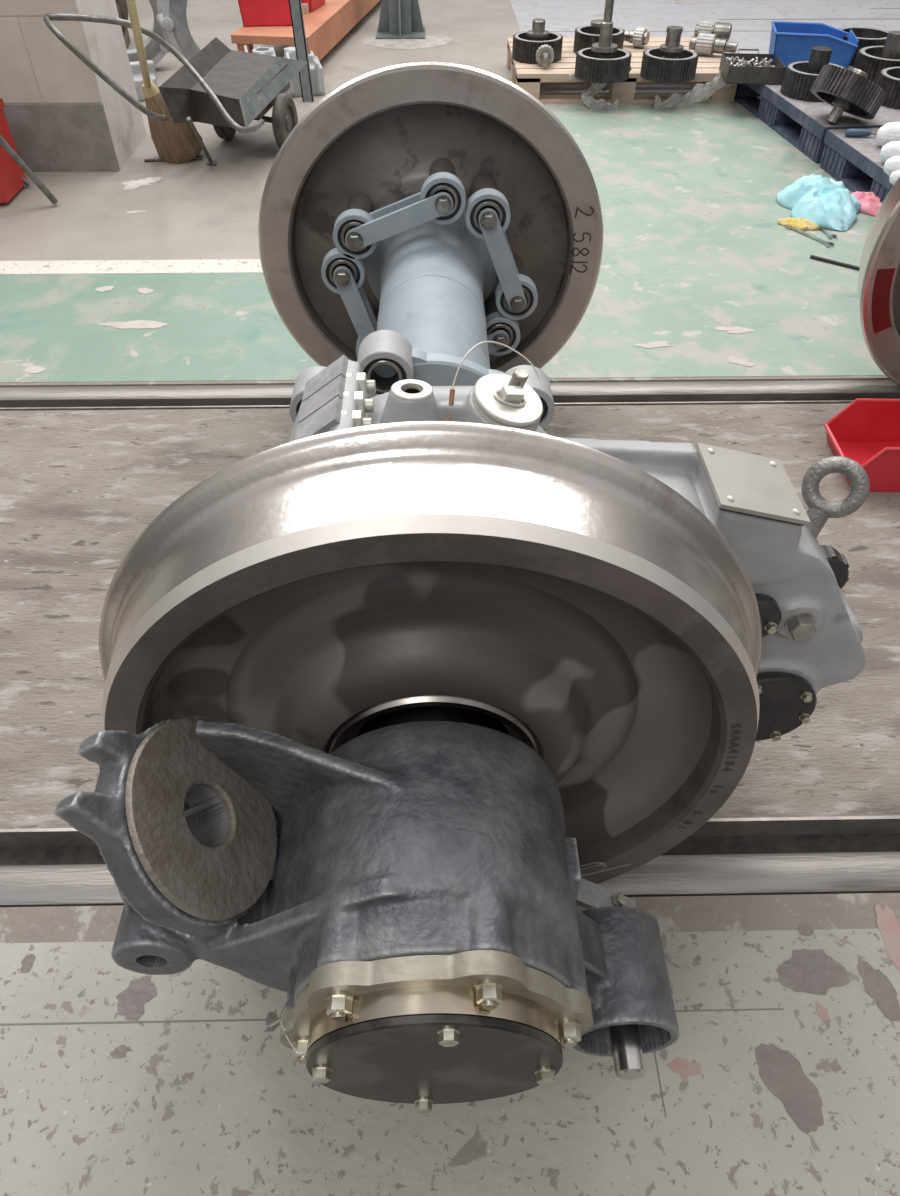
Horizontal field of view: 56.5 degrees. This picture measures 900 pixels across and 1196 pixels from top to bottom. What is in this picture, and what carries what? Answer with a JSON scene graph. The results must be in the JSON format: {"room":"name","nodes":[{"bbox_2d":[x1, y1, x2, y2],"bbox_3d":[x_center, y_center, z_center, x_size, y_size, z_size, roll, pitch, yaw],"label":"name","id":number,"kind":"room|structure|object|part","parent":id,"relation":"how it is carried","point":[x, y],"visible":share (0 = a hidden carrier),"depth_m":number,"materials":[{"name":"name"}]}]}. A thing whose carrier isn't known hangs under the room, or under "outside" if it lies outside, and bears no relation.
{"room":"train repair workshop","nodes":[
{"label":"train repair workshop","id":0,"kind":"room"},
{"bbox_2d":[0,259,262,273],"bbox_3d":[-2.232,-1.133,3.032,4.650,0.121,0.110,-1,45,-1],"label":"floor marking line","id":1,"kind":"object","parent":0,"point":[219,265],"depth_m":3.00,"materials":[{"name":"white paint"}]},
{"bbox_2d":[0,375,889,386],"bbox_3d":[-0.044,-0.597,2.501,6.000,0.119,0.015,-1,45,-1],"label":"trim","id":2,"kind":"structure","parent":0,"point":[872,377],"depth_m":2.46,"materials":[{"name":"grey metal"}]},
{"bbox_2d":[0,929,899,1195],"bbox_3d":[0.003,1.328,0.583,4.400,0.120,2.150,-1,45,-1],"label":"floor","id":3,"kind":"structure","parent":0,"point":[223,1108],"depth_m":1.14,"materials":[{"name":"grey paint"}]},
{"bbox_2d":[21,954,35,971],"bbox_3d":[-0.640,0.553,1.268,0.019,0.001,0.028,-1,45,-1],"label":"stain","id":4,"kind":"object","parent":3,"relation":"on","point":[27,962],"depth_m":1.27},
{"bbox_2d":[110,1044,128,1057],"bbox_3d":[-0.466,0.640,1.182,0.026,0.001,0.018,-1,45,-1],"label":"stain","id":5,"kind":"object","parent":3,"relation":"on","point":[119,1052],"depth_m":1.18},
{"bbox_2d":[116,976,156,1019],"bbox_3d":[-0.462,0.588,1.233,0.059,0.001,0.062,-1,45,-1],"label":"stain","id":6,"kind":"object","parent":3,"relation":"on","point":[131,1001],"depth_m":1.23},
{"bbox_2d":[266,1012,279,1031],"bbox_3d":[-0.256,0.612,1.210,0.021,0.001,0.028,-1,45,-1],"label":"stain","id":7,"kind":"object","parent":3,"relation":"on","point":[271,1016],"depth_m":1.21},
{"bbox_2d":[0,1008,783,1116],"bbox_3d":[-0.212,0.655,1.167,1.400,0.001,0.135,-1,45,-1],"label":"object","id":8,"kind":"structure","parent":3,"relation":"on","point":[765,1008],"depth_m":1.21,"materials":[{"name":"grey"}]},
{"bbox_2d":[667,1058,701,1078],"bbox_3d":[0.327,0.655,1.167,0.048,0.001,0.027,-1,45,-1],"label":"stain","id":9,"kind":"object","parent":3,"relation":"on","point":[685,1068],"depth_m":1.17,"materials":[{"name":"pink paint"}]},
{"bbox_2d":[756,1043,823,1132],"bbox_3d":[0.467,0.671,1.151,0.076,0.001,0.111,-1,45,-1],"label":"stain","id":10,"kind":"object","parent":3,"relation":"on","point":[781,1072],"depth_m":1.15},
{"bbox_2d":[798,923,813,935],"bbox_3d":[0.555,0.517,1.306,0.025,0.001,0.021,-1,45,-1],"label":"stain","id":11,"kind":"object","parent":3,"relation":"on","point":[806,929],"depth_m":1.31,"materials":[{"name":"grey concrete"}]},
{"bbox_2d":[776,949,851,994],"bbox_3d":[0.545,0.562,1.261,0.108,0.001,0.068,-1,45,-1],"label":"stain","id":12,"kind":"object","parent":3,"relation":"on","point":[809,971],"depth_m":1.26,"materials":[{"name":"grey concrete"}]},
{"bbox_2d":[816,1001,828,1021],"bbox_3d":[0.543,0.602,1.221,0.016,0.001,0.029,-1,45,-1],"label":"stain","id":13,"kind":"object","parent":3,"relation":"on","point":[822,1012],"depth_m":1.22,"materials":[{"name":"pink paint"}]},
{"bbox_2d":[857,959,899,1020],"bbox_3d":[0.638,0.581,1.242,0.046,0.001,0.089,-1,45,-1],"label":"stain","id":14,"kind":"object","parent":3,"relation":"on","point":[877,985],"depth_m":1.24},
{"bbox_2d":[875,904,899,970],"bbox_3d":[0.685,0.532,1.291,0.037,0.001,0.125,-1,45,-1],"label":"stain","id":15,"kind":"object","parent":3,"relation":"on","point":[887,923],"depth_m":1.30,"materials":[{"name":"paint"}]},
{"bbox_2d":[0,403,899,828],"bbox_3d":[-0.030,-0.032,1.938,8.000,0.119,1.310,-1,45,-1],"label":"floor","id":16,"kind":"structure","parent":0,"point":[78,488],"depth_m":1.91,"materials":[{"name":"concrete"}]},
{"bbox_2d":[0,815,899,906],"bbox_3d":[-0.018,0.466,1.425,6.400,0.102,0.130,-1,45,-1],"label":"rail","id":17,"kind":"object","parent":16,"relation":"on","point":[40,867],"visible":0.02,"depth_m":1.39,"materials":[{"name":"metal"}]},
{"bbox_2d":[0,380,899,410],"bbox_3d":[-0.042,-0.553,2.442,6.400,0.102,0.130,-1,45,-1],"label":"rail","id":18,"kind":"object","parent":16,"relation":"in","point":[798,391],"visible":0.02,"depth_m":2.42,"materials":[{"name":"metal"}]},
{"bbox_2d":[858,177,899,385],"bbox_3d":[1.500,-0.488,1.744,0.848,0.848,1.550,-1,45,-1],"label":"wheel","id":19,"kind":"object","parent":18,"relation":"on","point":[879,270],"visible":1,"depth_m":2.18,"materials":[{"name":"grey paint"}]},
{"bbox_2d":[54,61,869,1113],"bbox_3d":[0.079,-0.306,1.560,1.080,0.857,2.159,-1,45,-1],"label":"wheelset","id":20,"kind":"object","parent":16,"relation":"on","point":[393,689],"visible":1,"depth_m":0.93,"materials":[{"name":"metal"}]},
{"bbox_3d":[-0.256,0.230,0.884,0.120,0.183,0.214,-1,45,-1],"label":"spring seat","id":21,"kind":"part","parent":20,"relation":"part of","materials":[{"name":"metal"}]},
{"bbox_3d":[-0.216,-0.708,2.035,0.107,0.240,0.011,-1,45,-1],"label":"link plate","id":22,"kind":"part","parent":20,"relation":"part of","materials":[{"name":"grey paint"}]},
{"bbox_3d":[-0.114,-0.865,1.880,0.240,0.119,0.011,-1,45,-1],"label":"link plate","id":23,"kind":"part","parent":20,"relation":"part of","materials":[{"name":"grey paint"}]},
{"bbox_3d":[0.121,-0.803,1.948,0.118,0.235,0.011,-1,45,-1],"label":"link plate","id":24,"kind":"part","parent":20,"relation":"part of","materials":[{"name":"grey paint"}]},
{"bbox_3d":[0.190,0.374,1.033,0.094,0.081,0.032,-1,45,-1],"label":"tie plate","id":25,"kind":"part","parent":20,"relation":"part of","materials":[{"name":"metal"}]},
{"bbox_3d":[0.386,-0.148,1.074,0.120,0.035,0.130,-1,45,-1],"label":"plate","id":26,"kind":"part","parent":20,"relation":"part of","materials":[{"name":"metal"}]},
{"bbox_2d":[824,398,899,491],"bbox_3d":[1.166,-0.386,2.113,0.370,0.133,0.225,1,45,1],"label":"bin","id":27,"kind":"object","parent":16,"relation":"on","point":[866,431],"visible":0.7,"depth_m":2.18,"materials":[{"name":"red plastic"}]},
{"bbox_2d":[0,0,899,382],"bbox_3d":[0.885,-3.518,5.413,11.000,0.120,8.200,-1,45,-1],"label":"floor","id":28,"kind":"structure","parent":0,"point":[695,244],"depth_m":3.18,"materials":[{"name":"green paint"}]},
{"bbox_2d":[0,98,26,202],"bbox_3d":[-1.916,-1.793,3.362,0.265,0.315,0.250,-1,45,-1],"label":"container","id":29,"kind":"object","parent":28,"relation":"on","point":[11,173],"visible":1,"depth_m":3.40,"materials":[{"name":"red plastic"}]},
{"bbox_3d":[-1.916,-1.894,3.261,0.265,0.030,0.250,-1,45,-1],"label":"container lid","id":30,"kind":"part","parent":29,"relation":"part of","materials":[{"name":"red plastic"}]},
{"bbox_2d":[22,176,29,186],"bbox_3d":[-1.838,-1.801,3.487,0.127,0.168,0.018,-1,45,-1],"label":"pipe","id":31,"kind":"object","parent":28,"relation":"on","point":[25,181],"visible":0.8,"depth_m":3.53,"materials":[{"name":"grey metal"}]},
{"bbox_2d":[0,135,57,204],"bbox_3d":[-1.706,-1.736,3.244,0.237,0.418,0.025,-6,45,-6],"label":"pipe","id":32,"kind":"object","parent":28,"relation":"on","point":[3,143],"visible":1,"depth_m":3.30,"materials":[{"name":"grey metal"}]},
{"bbox_2d":[24,366,45,372],"bbox_3d":[-1.235,-0.681,2.497,0.062,0.001,0.046,-1,45,-1],"label":"paint patch","id":33,"kind":"object","parent":28,"relation":"on","point":[32,369],"depth_m":2.50,"materials":[{"name":"white paint"}]},
{"bbox_2d":[0,0,146,171],"bbox_3d":[-1.873,-2.616,3.297,0.828,1.600,0.497,-1,45,-1],"label":"pillar","id":34,"kind":"structure","parent":28,"relation":"on","point":[61,116],"depth_m":3.51,"materials":[{"name":"paint"}]},
{"bbox_2d":[95,286,113,291],"bbox_3d":[-1.186,-1.061,2.876,0.063,0.001,0.048,-1,45,-1],"label":"paint patch","id":35,"kind":"object","parent":28,"relation":"on","point":[105,288],"depth_m":2.88,"materials":[{"name":"white paint"}]},
{"bbox_2d":[115,0,130,48],"bbox_3d":[-2.171,-3.605,5.108,0.370,0.430,0.400,-8,46,-8],"label":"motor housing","id":36,"kind":"object","parent":28,"relation":"on","point":[121,5],"visible":0.23,"depth_m":5.10,"materials":[{"name":"grey metal"}]},
{"bbox_2d":[99,320,167,328],"bbox_3d":[-1.017,-0.881,2.696,0.225,0.001,0.060,-1,45,-1],"label":"paint","id":37,"kind":"object","parent":28,"relation":"on","point":[136,324],"depth_m":2.69,"materials":[{"name":"white paint"}]},
{"bbox_2d":[122,177,161,189],"bbox_3d":[-1.330,-1.778,3.590,0.164,0.001,0.157,-1,45,-1],"label":"paint patch","id":38,"kind":"object","parent":28,"relation":"on","point":[132,184],"depth_m":3.60,"materials":[{"name":"white paint"}]},
{"bbox_2d":[130,60,157,100],"bbox_3d":[-1.701,-2.754,4.429,0.290,0.190,0.190,-15,47,-15],"label":"block","id":39,"kind":"object","parent":28,"relation":"on","point":[135,66],"visible":0.18,"depth_m":4.40,"materials":[{"name":"grey metal"}]},
{"bbox_2d":[137,287,153,293],"bbox_3d":[-1.043,-1.052,2.866,0.058,0.001,0.051,-1,45,-1],"label":"paint patch","id":40,"kind":"object","parent":28,"relation":"on","point":[144,290],"depth_m":2.87,"materials":[{"name":"white paint"}]},
{"bbox_2d":[127,0,168,64],"bbox_3d":[-1.831,-3.264,4.678,0.533,0.559,0.128,-11,46,-11],"label":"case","id":41,"kind":"object","parent":28,"relation":"on","point":[154,51],"visible":0.27,"depth_m":4.78,"materials":[{"name":"grey metal"}]},
{"bbox_2d":[126,0,202,163],"bbox_3d":[-1.049,-1.950,3.155,0.222,0.914,1.322,-14,47,-13],"label":"broom","id":42,"kind":"object","parent":28,"relation":"on","point":[174,143],"visible":0.88,"depth_m":3.67,"materials":[{"name":"wicker"}]},
{"bbox_3d":[-1.115,-2.004,2.994,0.029,0.611,1.222,-13,47,-13],"label":"handle","id":43,"kind":"part","parent":42,"relation":"part of","materials":[{"name":"wood"}]},
{"bbox_2d":[144,157,201,161],"bbox_3d":[-1.251,-1.981,3.786,0.253,0.011,0.012,-4,45,-4],"label":"bar","id":44,"kind":"object","parent":28,"relation":"on","point":[195,158],"visible":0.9,"depth_m":3.78,"materials":[{"name":"metal"}]},
{"bbox_2d":[44,13,307,164],"bbox_3d":[-1.081,-2.267,3.637,0.724,0.629,1.246,4,45,4],"label":"barrow","id":45,"kind":"object","parent":28,"relation":"on","point":[224,88],"visible":0.96,"depth_m":3.58,"materials":[{"name":"metal"}]},
{"bbox_3d":[-1.123,-2.016,3.225,0.739,0.399,0.300,-1,45,-1],"label":"handle","id":46,"kind":"part","parent":45,"relation":"part of","materials":[{"name":"grey metal"}]},
{"bbox_3d":[-1.094,-2.356,3.694,0.068,0.079,0.833,6,45,5],"label":"panel","id":47,"kind":"part","parent":45,"relation":"part of","materials":[{"name":"metal"}]},
{"bbox_3d":[-1.068,-1.964,3.609,0.041,0.242,0.192,1,45,1],"label":"leg","id":48,"kind":"part","parent":45,"relation":"part of","materials":[{"name":"grey metal"}]},
{"bbox_3d":[-0.979,-2.018,3.468,0.363,0.176,0.194,19,48,18],"label":"panel","id":49,"kind":"part","parent":45,"relation":"part of","materials":[{"name":"metal"}]},
{"bbox_3d":[-0.920,-2.303,3.791,0.260,0.100,0.500,5,45,5],"label":"under frame","id":50,"kind":"part","parent":45,"relation":"part of","materials":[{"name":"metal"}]},
{"bbox_3d":[-0.800,-2.300,3.744,0.076,0.078,0.997,5,45,5],"label":"panel","id":51,"kind":"part","parent":45,"relation":"part of","materials":[{"name":"grey metal"}]},
{"bbox_2d":[157,0,200,60],"bbox_3d":[-1.341,-3.006,4.351,0.334,0.658,0.138,-19,48,-18],"label":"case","id":52,"kind":"object","parent":28,"relation":"on","point":[172,18],"visible":0.56,"depth_m":4.30,"materials":[{"name":"grey metal"}]},
{"bbox_2d":[244,45,324,96],"bbox_3d":[-0.893,-2.842,4.504,0.400,0.210,0.279,-9,46,-9],"label":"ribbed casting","id":53,"kind":"object","parent":28,"relation":"on","point":[316,70],"visible":0.26,"depth_m":4.46,"materials":[{"name":"silver metal"}]},
{"bbox_2d":[288,0,313,101],"bbox_3d":[-0.771,-3.030,4.064,0.094,1.101,0.038,-1,45,-1],"label":"channel","id":54,"kind":"object","parent":28,"relation":"on","point":[295,6],"visible":1,"depth_m":4.26,"materials":[{"name":"paint"}]},
{"bbox_2d":[231,0,379,60],"bbox_3d":[-0.712,-4.438,6.102,0.444,0.200,4.000,6,45,6],"label":"bench","id":55,"kind":"object","parent":28,"relation":"on","point":[328,24],"visible":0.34,"depth_m":4.89,"materials":[{"name":"orange wood"}]},
{"bbox_3d":[-1.157,-3.077,4.774,0.070,0.160,0.070,6,45,6],"label":"leg","id":56,"kind":"part","parent":55,"relation":"part of","materials":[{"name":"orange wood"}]},
{"bbox_2d":[238,0,291,26],"bbox_3d":[-1.052,-3.447,4.812,0.328,0.226,0.269,-4,45,-4],"label":"crate","id":57,"kind":"object","parent":55,"relation":"on","point":[254,13],"visible":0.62,"depth_m":4.75,"materials":[{"name":"plastic"}]},
{"bbox_2d":[301,3,308,13],"bbox_3d":[-0.871,-3.550,5.042,0.040,0.045,0.060,-1,45,-1],"label":"tag","id":58,"kind":"object","parent":55,"relation":"on","point":[305,9],"visible":0.79,"depth_m":5.02,"materials":[{"name":"white paper"}]},
{"bbox_2d":[301,0,324,12],"bbox_3d":[-0.859,-3.695,5.095,0.151,0.176,0.266,9,46,9],"label":"crate","id":59,"kind":"object","parent":55,"relation":"on","point":[313,5],"visible":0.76,"depth_m":5.07,"materials":[{"name":"plastic"}]},
{"bbox_3d":[-0.519,-4.420,6.079,0.054,0.108,4.000,6,45,6],"label":"rail","id":60,"kind":"part","parent":55,"relation":"part of","materials":[{"name":"orange wood"}]},
{"bbox_2d":[376,0,424,38],"bbox_3d":[-0.323,-4.577,4.688,0.320,2.400,0.320,-1,45,-1],"label":"column","id":61,"kind":"structure","parent":28,"relation":"on","point":[399,19],"depth_m":5.44,"materials":[{"name":"metal"}]},
{"bbox_3d":[-0.323,-4.581,4.684,0.144,2.388,0.144,-1,45,-1],"label":"post","id":62,"kind":"part","parent":61,"relation":"part of","materials":[{"name":"metal"}]},
{"bbox_3d":[-0.324,-3.734,5.534,0.320,0.012,0.320,-1,45,-1],"label":"plate","id":63,"kind":"part","parent":61,"relation":"part of","materials":[{"name":"paint"}]},
{"bbox_2d":[360,34,453,49],"bbox_3d":[-0.275,-3.577,5.384,0.599,0.002,0.412,-1,45,-1],"label":"floor patch","id":64,"kind":"object","parent":28,"relation":"on","point":[430,41],"depth_m":5.36,"materials":[{"name":"white paint"}]},
{"bbox_2d":[506,37,736,103],"bbox_3d":[0.917,-2.939,4.654,1.150,0.138,0.790,-1,45,-1],"label":"wooden pallet","id":65,"kind":"object","parent":28,"relation":"on","point":[529,77],"visible":0.47,"depth_m":4.42,"materials":[{"name":"brown wood"}]},
{"bbox_2d":[512,18,562,64],"bbox_3d":[0.470,-2.991,4.484,0.266,0.175,0.266,-1,45,-1],"label":"gear","id":66,"kind":"object","parent":65,"relation":"on","point":[526,44],"visible":0.87,"depth_m":4.44,"materials":[{"name":"metal"}]},
{"bbox_2d":[536,44,553,66],"bbox_3d":[0.499,-2.828,4.379,0.097,0.099,0.126,-1,45,-1],"label":"gear","id":67,"kind":"object","parent":65,"relation":"on","point":[545,53],"visible":1,"depth_m":4.36,"materials":[{"name":"metal"}]},
{"bbox_2d":[573,19,624,52],"bbox_3d":[0.819,-3.080,4.595,0.270,0.145,0.270,-1,45,-1],"label":"gear","id":68,"kind":"object","parent":65,"relation":"on","point":[585,36],"visible":0.6,"depth_m":4.55,"materials":[{"name":"metal"}]},
{"bbox_2d":[568,66,631,78],"bbox_3d":[0.770,-2.696,4.301,0.322,0.062,0.023,-1,45,-1],"label":"plastic film","id":69,"kind":"object","parent":65,"relation":"attached to","point":[570,76],"visible":0.23,"depth_m":4.31,"materials":[{"name":"clear plastic"}]},
{"bbox_2d":[581,83,617,108],"bbox_3d":[0.774,-2.617,4.325,0.192,0.195,0.077,-1,45,-1],"label":"plastic film","id":70,"kind":"object","parent":69,"relation":"hanging from","point":[587,97],"visible":0.7,"depth_m":4.34,"materials":[{"name":"plastic"}]},
{"bbox_2d":[574,0,631,83],"bbox_3d":[0.775,-2.797,4.165,0.276,0.355,0.276,-1,45,-1],"label":"gear","id":71,"kind":"object","parent":65,"relation":"on","point":[603,62],"visible":1,"depth_m":4.17,"materials":[{"name":"metal"}]},
{"bbox_2d":[624,27,649,47],"bbox_3d":[1.035,-3.139,4.689,0.150,0.092,0.092,23,49,21],"label":"shaft","id":72,"kind":"object","parent":65,"relation":"on","point":[639,37],"visible":0.93,"depth_m":4.66,"materials":[{"name":"metal"}]},
{"bbox_2d":[640,26,698,83],"bbox_3d":[1.113,-2.747,4.217,0.276,0.210,0.276,-1,45,-1],"label":"gear","id":73,"kind":"object","parent":65,"relation":"on","point":[670,62],"visible":1,"depth_m":4.18,"materials":[{"name":"metal"}]},
{"bbox_2d":[694,21,731,40],"bbox_3d":[1.501,-3.233,4.782,0.200,0.096,0.096,11,46,11],"label":"shaft","id":74,"kind":"object","parent":65,"relation":"on","point":[722,30],"visible":0.8,"depth_m":4.75,"materials":[{"name":"metal"}]},
{"bbox_2d":[689,33,737,55],"bbox_3d":[1.429,-2.999,4.546,0.250,0.100,0.100,18,48,17],"label":"shaft","id":75,"kind":"object","parent":65,"relation":"on","point":[705,44],"visible":0.98,"depth_m":4.52,"materials":[{"name":"metal"}]},
{"bbox_2d":[634,341,672,347],"bbox_3d":[0.634,-0.789,2.607,0.125,0.001,0.046,-1,45,-1],"label":"paint patch","id":76,"kind":"object","parent":28,"relation":"on","point":[655,343],"depth_m":2.61,"materials":[{"name":"white paint"}]},
{"bbox_2d":[522,8,899,31],"bbox_3d":[3.169,-4.081,5.892,5.445,0.001,0.650,-5,45,-5],"label":"floor line","id":77,"kind":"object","parent":28,"relation":"on","point":[871,8],"depth_m":5.84,"materials":[{"name":"grey"}]},
{"bbox_2d":[714,326,755,333],"bbox_3d":[0.911,-0.855,2.673,0.137,0.001,0.048,-1,45,-1],"label":"paint patch","id":78,"kind":"object","parent":28,"relation":"on","point":[735,330],"depth_m":2.67,"materials":[{"name":"white paint"}]},
{"bbox_2d":[727,357,755,365],"bbox_3d":[0.880,-0.715,2.533,0.084,0.001,0.059,-1,45,-1],"label":"paint patch","id":79,"kind":"object","parent":28,"relation":"on","point":[734,360],"depth_m":2.53,"materials":[{"name":"white paint"}]},
{"bbox_2d":[778,217,820,230],"bbox_3d":[1.362,-1.459,3.257,0.167,0.027,0.098,15,47,14],"label":"rag","id":80,"kind":"object","parent":28,"relation":"on","point":[802,224],"visible":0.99,"depth_m":3.24,"materials":[{"name":"yellow fabric"}]},
{"bbox_2d":[785,224,834,246],"bbox_3d":[1.368,-1.382,3.193,0.034,0.009,0.227,-23,49,-21],"label":"wrench","id":81,"kind":"object","parent":28,"relation":"on","point":[827,244],"visible":1,"depth_m":3.18,"materials":[{"name":"metal"}]},
{"bbox_2d":[734,66,899,162],"bbox_3d":[2.109,-2.469,4.178,1.103,0.150,1.183,-5,45,-5],"label":"pallet","id":82,"kind":"object","parent":28,"relation":"on","point":[781,113],"visible":0.43,"depth_m":3.90,"materials":[{"name":"blue plastic"}]},
{"bbox_2d":[654,71,731,108],"bbox_3d":[1.289,-2.623,4.324,0.466,0.220,0.019,-6,45,-6],"label":"plastic film","id":83,"kind":"object","parent":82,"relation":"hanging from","point":[700,92],"visible":0.76,"depth_m":4.34,"materials":[{"name":"clear plastic"}]},
{"bbox_2d":[719,49,785,84],"bbox_3d":[1.514,-2.674,4.212,0.270,0.089,0.294,4,45,3],"label":"tray","id":84,"kind":"object","parent":82,"relation":"on","point":[744,74],"visible":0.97,"depth_m":4.13,"materials":[{"name":"metal"}]},
{"bbox_3d":[1.526,-2.784,4.282,0.108,0.032,0.036,4,45,3],"label":"tray handle","id":85,"kind":"part","parent":84,"relation":"part of","materials":[{"name":"grey metal"}]},
{"bbox_2d":[726,56,774,66],"bbox_3d":[1.512,-2.658,4.198,0.240,0.071,0.258,4,45,3],"label":"fittings","id":86,"kind":"object","parent":84,"relation":"in","point":[740,62],"visible":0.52,"depth_m":4.22,"materials":[{"name":"silver metal"}]},
{"bbox_2d":[780,46,845,101],"bbox_3d":[1.731,-2.489,3.960,0.280,0.185,0.280,-1,45,-1],"label":"gear","id":87,"kind":"object","parent":82,"relation":"on","point":[799,77],"visible":0.57,"depth_m":3.92,"materials":[{"name":"metal"}]},
{"bbox_2d":[768,21,858,68],"bbox_3d":[1.851,-2.830,4.310,0.408,0.171,0.272,8,46,8],"label":"crate","id":88,"kind":"object","parent":82,"relation":"on","point":[791,42],"visible":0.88,"depth_m":4.22,"materials":[{"name":"plastic"}]},
{"bbox_2d":[810,64,886,124],"bbox_3d":[1.725,-2.187,3.633,0.310,0.231,0.300,-22,49,-21],"label":"gear","id":89,"kind":"object","parent":82,"relation":"on","point":[851,91],"visible":1,"depth_m":3.54,"materials":[{"name":"metal"}]},
{"bbox_2d":[838,27,888,65],"bbox_3d":[2.176,-2.920,4.435,0.300,0.121,0.300,-1,45,-1],"label":"gear","id":90,"kind":"object","parent":82,"relation":"on","point":[866,36],"visible":0.42,"depth_m":4.43,"materials":[{"name":"metal"}]},
{"bbox_2d":[853,31,899,83],"bbox_3d":[2.170,-2.664,4.124,0.316,0.200,0.316,-1,45,-1],"label":"gear","id":91,"kind":"object","parent":82,"relation":"on","point":[871,59],"visible":0.75,"depth_m":4.08,"materials":[{"name":"metal"}]},
{"bbox_2d":[876,66,899,109],"bbox_3d":[2.135,-2.383,3.880,0.300,0.150,0.300,-1,45,-1],"label":"gear","id":92,"kind":"object","parent":82,"relation":"on","point":[888,78],"visible":0.83,"depth_m":3.84,"materials":[{"name":"metal"}]},
{"bbox_2d":[776,174,860,230],"bbox_3d":[1.502,-1.613,3.343,0.323,0.123,0.444,-1,45,-1],"label":"rag","id":93,"kind":"object","parent":28,"relation":"on","point":[826,202],"visible":0.98,"depth_m":3.28,"materials":[{"name":"blue fabric"}]},
{"bbox_2d":[820,227,836,238],"bbox_3d":[1.436,-1.423,3.233,0.034,0.009,0.169,-10,46,-10],"label":"wrench","id":94,"kind":"object","parent":28,"relation":"on","point":[830,236],"visible":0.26,"depth_m":3.19,"materials":[{"name":"metal"}]},
{"bbox_2d":[810,255,859,269],"bbox_3d":[1.403,-1.202,3.012,0.215,0.012,0.012,27,51,24],"label":"rod","id":95,"kind":"object","parent":28,"relation":"on","point":[811,256],"visible":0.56,"depth_m":3.02,"materials":[{"name":"black paint"}]},
{"bbox_2d":[820,128,892,202],"bbox_3d":[2.254,-1.645,3.358,1.103,0.150,1.093,-5,45,-5],"label":"pallet","id":96,"kind":"object","parent":28,"relation":"on","point":[848,160],"visible":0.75,"depth_m":3.54,"materials":[{"name":"blue plastic"}]},
{"bbox_2d":[845,128,876,136],"bbox_3d":[1.788,-1.974,3.555,0.220,0.031,0.060,1,45,1],"label":"scraper","id":97,"kind":"object","parent":96,"relation":"on","point":[851,132],"visible":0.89,"depth_m":3.55,"materials":[{"name":"blue plastic"}]},
{"bbox_2d":[876,122,899,146],"bbox_3d":[1.865,-1.897,3.434,0.220,0.095,0.097,2,45,2],"label":"roll","id":98,"kind":"object","parent":96,"relation":"on","point":[889,132],"visible":0.86,"depth_m":3.41,"materials":[{"name":"white fabric"}]},
{"bbox_2d":[880,141,899,162],"bbox_3d":[1.798,-1.750,3.296,0.200,0.083,0.085,5,45,5],"label":"roll","id":99,"kind":"object","parent":96,"relation":"on","point":[891,149],"visible":0.83,"depth_m":3.27,"materials":[{"name":"white fabric"}]},
{"bbox_2d":[883,156,899,175],"bbox_3d":[1.750,-1.643,3.195,0.180,0.075,0.077,9,46,9],"label":"roll","id":100,"kind":"object","parent":96,"relation":"on","point":[892,164],"visible":0.91,"depth_m":3.18,"materials":[{"name":"white fabric"}]},
{"bbox_2d":[889,170,899,184],"bbox_3d":[1.717,-1.560,3.120,0.150,0.064,0.065,14,47,13],"label":"roll","id":101,"kind":"object","parent":96,"relation":"on","point":[895,175],"visible":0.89,"depth_m":3.12,"materials":[{"name":"white fabric"}]},
{"bbox_2d":[850,191,881,216],"bbox_3d":[1.702,-1.600,3.376,0.169,0.058,0.224,-1,45,-1],"label":"rag","id":102,"kind":"object","parent":28,"relation":"on","point":[870,203],"visible":0.62,"depth_m":3.35,"materials":[{"name":"pink fabric"}]},
{"bbox_2d":[0,893,899,942],"bbox_3d":[-0.016,0.546,1.362,5.000,0.119,0.058,-1,45,-1],"label":"trim","id":103,"kind":"structure","parent":0,"point":[855,910],"depth_m":1.32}
]}

